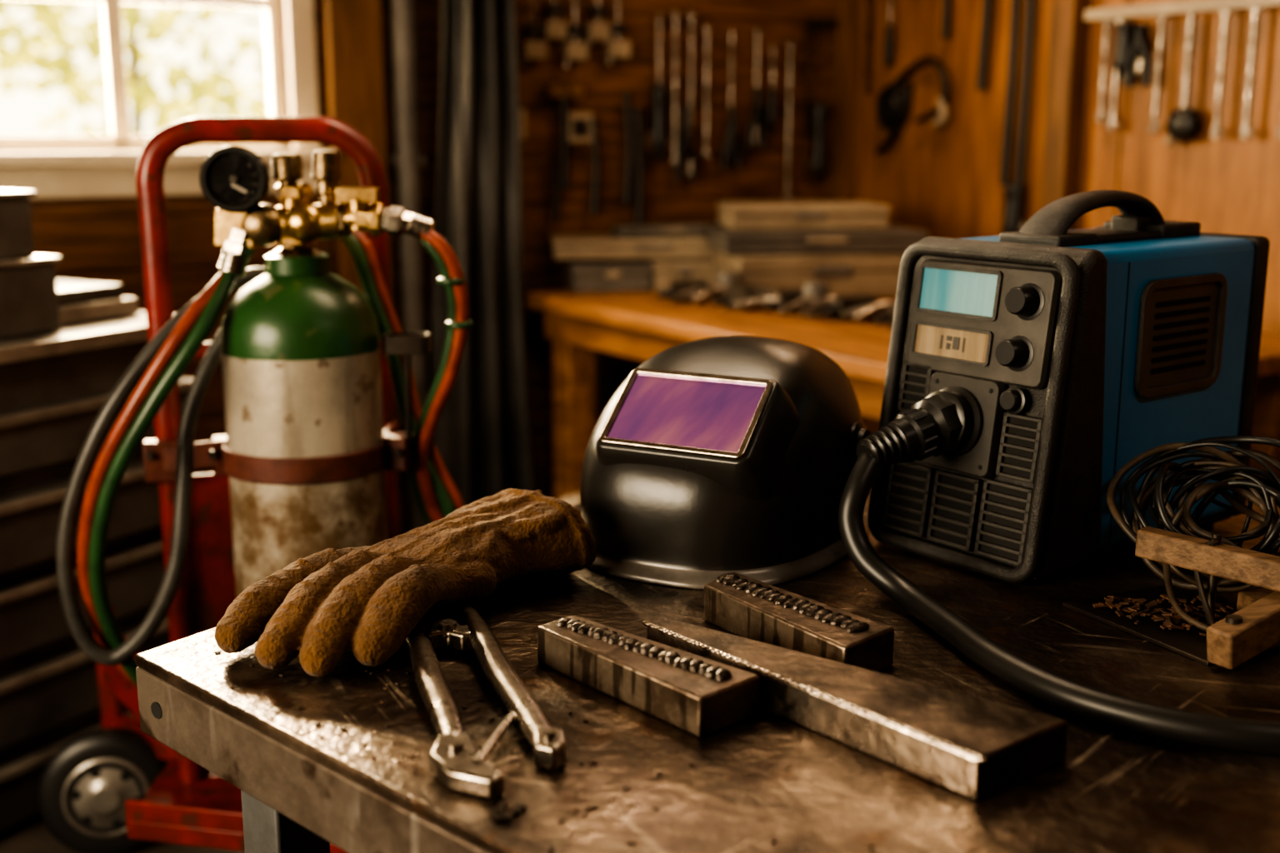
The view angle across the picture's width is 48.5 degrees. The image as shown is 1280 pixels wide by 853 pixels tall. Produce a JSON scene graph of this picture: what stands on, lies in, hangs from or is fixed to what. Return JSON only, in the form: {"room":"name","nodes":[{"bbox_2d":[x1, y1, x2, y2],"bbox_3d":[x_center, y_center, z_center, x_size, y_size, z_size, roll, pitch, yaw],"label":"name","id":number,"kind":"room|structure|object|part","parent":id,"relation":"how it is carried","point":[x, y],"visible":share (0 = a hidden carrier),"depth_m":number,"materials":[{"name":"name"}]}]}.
{"room":"welding workshop","nodes":[
{"label":"welding workshop","id":0,"kind":"room"},
{"bbox_2d":[0,817,244,852],"bbox_3d":[0.055,1.162,1.506,5.240,0.100,6.240,-7,14,-29],"label":"floor","id":1,"kind":"structure","parent":0,"point":[34,837],"depth_m":2.82,"materials":[{"name":"concrete"}]},
{"bbox_2d":[0,310,206,837],"bbox_3d":[-1.520,0.315,2.871,0.703,0.990,1.160,7,14,29],"label":"base cabinet","id":2,"kind":"object","parent":1,"relation":"on","point":[54,386],"visible":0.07,"depth_m":2.85,"materials":[{"name":"metal"}]},
{"bbox_2d":[0,189,138,339],"bbox_3d":[-1.440,-0.317,2.779,0.440,0.280,0.890,7,14,29],"label":"toolbox","id":3,"kind":"object","parent":2,"relation":"on","point":[32,301],"visible":1,"depth_m":2.81,"materials":[{"name":"grey metal"}]},
{"bbox_2d":[37,116,434,852],"bbox_3d":[-0.698,0.171,2.532,0.928,1.413,0.620,0,12,0],"label":"hand truck","id":4,"kind":"object","parent":1,"relation":"on","point":[115,787],"visible":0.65,"depth_m":2.46,"materials":[{"name":"red paint"}]},
{"bbox_3d":[-0.638,0.071,2.520,0.412,1.213,0.043,-3,12,-16],"label":"tube frame","id":5,"kind":"part","parent":4,"relation":"part of","materials":[{"name":"red paint"}]},
{"bbox_2d":[199,145,434,597],"bbox_3d":[-0.524,0.111,2.351,0.327,1.131,0.256,9,15,35],"label":"gas cylinder","id":6,"kind":"object","parent":4,"relation":"on","point":[301,352],"visible":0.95,"depth_m":2.25,"materials":[{"name":"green metal"}]},
{"bbox_2d":[560,493,580,505],"bbox_3d":[-0.219,0.403,3.785,0.344,0.442,0.272,0,12,0],"label":"cloth sack","id":7,"kind":"object","parent":1,"relation":"on","point":[573,499],"visible":0.02,"depth_m":3.75,"materials":[{"name":"beige fabric"}]},
{"bbox_2d":[135,490,1279,852],"bbox_3d":[0.616,0.677,1.504,2.197,0.850,1.460,11,16,42],"label":"table","id":8,"kind":"object","parent":1,"relation":"on","point":[305,787],"visible":0.57,"depth_m":1.30,"materials":[{"name":"metal"}]},
{"bbox_2d":[214,488,596,676],"bbox_3d":[-0.263,0.164,1.631,0.233,0.112,0.470,8,14,34],"label":"glove","id":9,"kind":"object","parent":8,"relation":"on","point":[366,601],"visible":1,"depth_m":1.54,"materials":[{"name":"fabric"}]},
{"bbox_2d":[405,605,566,799],"bbox_3d":[-0.172,0.253,1.378,0.122,0.030,0.422,-4,13,-19],"label":"pliers","id":10,"kind":"object","parent":8,"relation":"on","point":[455,759],"visible":0.99,"depth_m":1.31,"materials":[{"name":"metal"}]},
{"bbox_2d":[537,615,759,737],"bbox_3d":[0.000,0.237,1.411,0.081,0.050,0.251,-11,16,-41],"label":"block","id":11,"kind":"object","parent":8,"relation":"on","point":[698,696],"visible":1,"depth_m":1.36,"materials":[{"name":"metal"}]},
{"bbox_2d":[580,335,871,589],"bbox_3d":[0.107,0.023,1.894,0.365,0.266,0.422,6,14,28],"label":"helmet","id":12,"kind":"object","parent":8,"relation":"on","point":[715,457],"visible":0.86,"depth_m":1.75,"materials":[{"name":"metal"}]},
{"bbox_3d":[0.057,-0.017,1.758,0.197,0.084,0.098,6,14,28],"label":"visor frame","id":13,"kind":"part","parent":12,"relation":"part of","materials":[{"name":"metal"}]},
{"bbox_2d":[704,572,894,672],"bbox_3d":[0.156,0.210,1.534,0.083,0.052,0.250,-10,15,-38],"label":"block","id":14,"kind":"object","parent":8,"relation":"on","point":[740,605],"visible":1,"depth_m":1.50,"materials":[{"name":"metal"}]},
{"bbox_2d":[642,618,1067,801],"bbox_3d":[0.185,0.250,1.369,0.125,0.042,0.435,-10,16,-40],"label":"bar","id":15,"kind":"object","parent":8,"relation":"on","point":[973,748],"visible":1,"depth_m":1.27,"materials":[{"name":"metal"}]},
{"bbox_2d":[837,451,1279,755],"bbox_3d":[0.534,0.168,1.419,0.826,0.180,0.323,8,15,34],"label":"power cable","id":16,"kind":"object","parent":8,"relation":"on","point":[1198,729],"visible":0.95,"depth_m":1.39,"materials":[{"name":"rubber"}]},
{"bbox_2d":[855,190,1269,583],"bbox_3d":[0.526,-0.072,1.866,0.613,0.465,0.278,-9,15,-37],"label":"machine","id":17,"kind":"object","parent":8,"relation":"on","point":[1027,367],"visible":1,"depth_m":1.77,"materials":[{"name":"black plastic"}]},
{"bbox_2d":[882,361,1042,565],"bbox_3d":[0.406,0.042,1.795,0.038,0.221,0.227,-9,15,-37],"label":"vent","id":18,"kind":"object","parent":17,"relation":"attached to","point":[962,486],"depth_m":1.76,"materials":[{"name":"plastic"}]},
{"bbox_3d":[0.405,-0.003,1.793,0.028,0.122,0.114,-9,15,-37],"label":"socket plate","id":19,"kind":"part","parent":17,"relation":"part of","materials":[{"name":"plastic"}]},
{"bbox_3d":[0.424,-0.131,1.774,0.027,0.142,0.213,-9,15,-37],"label":"control panel","id":20,"kind":"part","parent":17,"relation":"part of","materials":[{"name":"black plastic"}]},
{"bbox_3d":[0.615,-0.276,1.887,0.315,0.075,0.095,-9,15,-37],"label":"handle","id":21,"kind":"part","parent":17,"relation":"part of","materials":[{"name":"black plastic"}]},
{"bbox_2d":[1134,273,1227,398],"bbox_3d":[0.690,-0.117,1.811,0.186,0.148,0.007,-9,15,-37],"label":"vent","id":22,"kind":"object","parent":17,"relation":"attached to","point":[1181,319],"depth_m":1.81,"materials":[{"name":"black plastic"}]},
{"bbox_2d":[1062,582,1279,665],"bbox_3d":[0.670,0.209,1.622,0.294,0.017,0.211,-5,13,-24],"label":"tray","id":23,"kind":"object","parent":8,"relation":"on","point":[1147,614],"visible":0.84,"depth_m":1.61,"materials":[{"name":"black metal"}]},
{"bbox_2d":[1106,435,1279,632],"bbox_3d":[0.653,0.114,1.659,0.233,0.172,0.280,9,15,37],"label":"coil","id":24,"kind":"object","parent":23,"relation":"on","point":[1261,487],"visible":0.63,"depth_m":1.69,"materials":[{"name":"rubber"}]},
{"bbox_2d":[1135,526,1279,669],"bbox_3d":[0.654,0.180,1.531,0.190,0.112,0.204,0,12,0],"label":"wooden blocks","id":25,"kind":"object","parent":8,"relation":"on","point":[1243,635],"visible":1,"depth_m":1.52,"materials":[{"name":"brown wood"}]},
{"bbox_2d":[525,288,1279,505],"bbox_3d":[0.646,0.138,3.918,1.100,0.900,2.000,-8,14,-33],"label":"workbench","id":26,"kind":"object","parent":1,"relation":"on","point":[639,326],"visible":0.21,"depth_m":3.87,"materials":[{"name":"brown wood"}]},
{"bbox_2d":[564,259,652,292],"bbox_3d":[-0.099,-0.471,4.415,0.248,0.085,0.216,-2,12,-10],"label":"case","id":27,"kind":"object","parent":26,"relation":"on","point":[613,275],"visible":0.94,"depth_m":4.33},
{"bbox_2d":[550,234,714,259],"bbox_3d":[0.030,-0.558,4.406,0.608,0.060,0.236,-1,12,-6],"label":"case","id":28,"kind":"object","parent":27,"relation":"on","point":[572,247],"visible":0.67,"depth_m":4.30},
{"bbox_2d":[610,222,720,238],"bbox_3d":[0.091,-0.607,4.396,0.348,0.035,0.136,-3,12,-14],"label":"case","id":29,"kind":"object","parent":28,"relation":"on","point":[688,229],"visible":0.75,"depth_m":4.34,"materials":[{"name":"grey metal"}]},
{"bbox_2d":[647,258,716,291],"bbox_3d":[0.130,-0.480,4.433,0.198,0.095,0.216,-1,12,-5],"label":"case","id":30,"kind":"object","parent":26,"relation":"on","point":[664,271],"visible":0.66,"depth_m":4.33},
{"bbox_2d":[712,249,904,298],"bbox_3d":[0.531,-0.464,4.273,0.568,0.130,0.316,-3,12,-12],"label":"case","id":31,"kind":"object","parent":26,"relation":"on","point":[874,274],"visible":0.68,"depth_m":4.13,"materials":[{"name":"grey metal"}]},
{"bbox_2d":[705,224,928,254],"bbox_3d":[0.521,-0.561,4.252,0.608,0.060,0.316,-2,12,-8],"label":"case","id":32,"kind":"object","parent":31,"relation":"on","point":[897,238],"visible":0.84,"depth_m":4.11,"materials":[{"name":"grey metal"}]},
{"bbox_2d":[715,200,890,230],"bbox_3d":[0.480,-0.630,4.238,0.468,0.070,0.296,-1,12,-6],"label":"wooden board","id":33,"kind":"object","parent":32,"relation":"on","point":[732,215],"visible":1,"depth_m":4.11,"materials":[{"name":"brown wood"}]},
{"bbox_2d":[0,0,837,534],"bbox_3d":[-1.423,-0.764,3.837,5.120,2.700,0.120,-7,14,-29],"label":"wall","id":34,"kind":"structure","parent":0,"point":[96,239],"depth_m":4.50,"materials":[{"name":"brown wood"}]},
{"bbox_2d":[0,0,288,151],"bbox_3d":[-1.402,-1.133,3.765,0.903,0.790,0.050,-7,14,-29],"label":"window","id":35,"kind":"structure","parent":34,"relation":"in","point":[120,139],"depth_m":3.81,"materials":[{"name":"white wood"}]},
{"bbox_2d":[0,149,337,199],"bbox_3d":[-1.357,-0.671,3.784,1.113,0.120,0.110,-7,14,-29],"label":"sill","id":36,"kind":"structure","parent":34,"relation":"attached to","point":[52,175],"depth_m":3.73,"materials":[{"name":"white wood"}]},
{"bbox_2d":[285,0,319,149],"bbox_3d":[-1.367,-1.157,3.698,1.053,0.865,0.030,-7,14,-29],"label":"window frame","id":37,"kind":"structure","parent":34,"relation":"attached to","point":[299,13],"depth_m":3.97,"materials":[{"name":"white wood"}]},
{"bbox_2d":[320,0,400,534],"bbox_3d":[-0.813,-0.816,4.080,0.160,2.700,0.060,-7,14,-29],"label":"wooden post","id":38,"kind":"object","parent":34,"relation":"attached to","point":[352,30],"depth_m":4.02,"materials":[{"name":"brown wood"}]},
{"bbox_2d":[386,0,429,530],"bbox_3d":[-0.677,-0.822,4.129,0.100,2.690,0.110,-7,14,-29],"label":"pipe","id":39,"kind":"object","parent":34,"relation":"attached to","point":[407,159],"visible":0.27,"depth_m":4.12,"materials":[{"name":"black metal"}]},
{"bbox_2d":[430,0,537,517],"bbox_3d":[-0.476,-0.758,4.205,0.409,2.294,0.206,-7,14,-29],"label":"curtain","id":40,"kind":"object","parent":34,"relation":"hanging from","point":[483,437],"visible":0.84,"depth_m":4.20,"materials":[{"name":"black fabric"}]},
{"bbox_2d":[520,0,836,224],"bbox_3d":[0.120,-1.044,4.576,1.265,0.841,0.070,-7,14,-29],"label":"tools","id":41,"kind":"object","parent":34,"relation":"attached to","point":[575,127],"visible":1,"depth_m":4.54,"materials":[{"name":"metal"}]},
{"bbox_2d":[856,0,1279,433],"bbox_3d":[2.277,-0.472,2.459,0.120,2.700,5.980,-7,14,-29],"label":"wall","id":42,"kind":"structure","parent":0,"point":[942,182],"depth_m":4.04,"materials":[{"name":"brown wood"}]},
{"bbox_2d":[831,0,862,200],"bbox_3d":[0.714,-0.997,4.931,0.060,2.700,0.060,-7,14,-29],"label":"wooden post","id":43,"kind":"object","parent":42,"relation":"attached to","point":[849,12],"depth_m":4.88,"materials":[{"name":"brown wood"}]},
{"bbox_2d":[1039,0,1091,230],"bbox_3d":[1.212,-0.816,4.077,0.070,2.700,0.090,-7,14,-29],"label":"wooden post","id":44,"kind":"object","parent":42,"relation":"attached to","point":[1069,32],"depth_m":4.03,"materials":[{"name":"brown wood"}]},
{"bbox_2d":[864,0,1279,232],"bbox_3d":[1.252,-1.013,3.970,0.065,1.070,1.960,-7,14,-29],"label":"tools","id":45,"kind":"object","parent":42,"relation":"attached to","point":[1132,57],"visible":0.99,"depth_m":3.93,"materials":[{"name":"metal"}]},
{"label":"outside","id":46,"kind":"structure","parent":0,"visible":0},
{"bbox_3d":[-4.953,-0.311,9.039,18.000,0.150,11.700,-7,14,-29],"label":"lawn","id":47,"kind":"structure","parent":46,"visible":0},
{"bbox_2d":[0,0,269,135],"bbox_3d":[-4.704,-1.208,5.869,7.631,2.922,1.993,-7,14,-29],"label":"foliage","id":48,"kind":"object","parent":47,"relation":"on","point":[145,97],"visible":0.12,"depth_m":6.81,"materials":[{"name":"green plant"}]}
]}

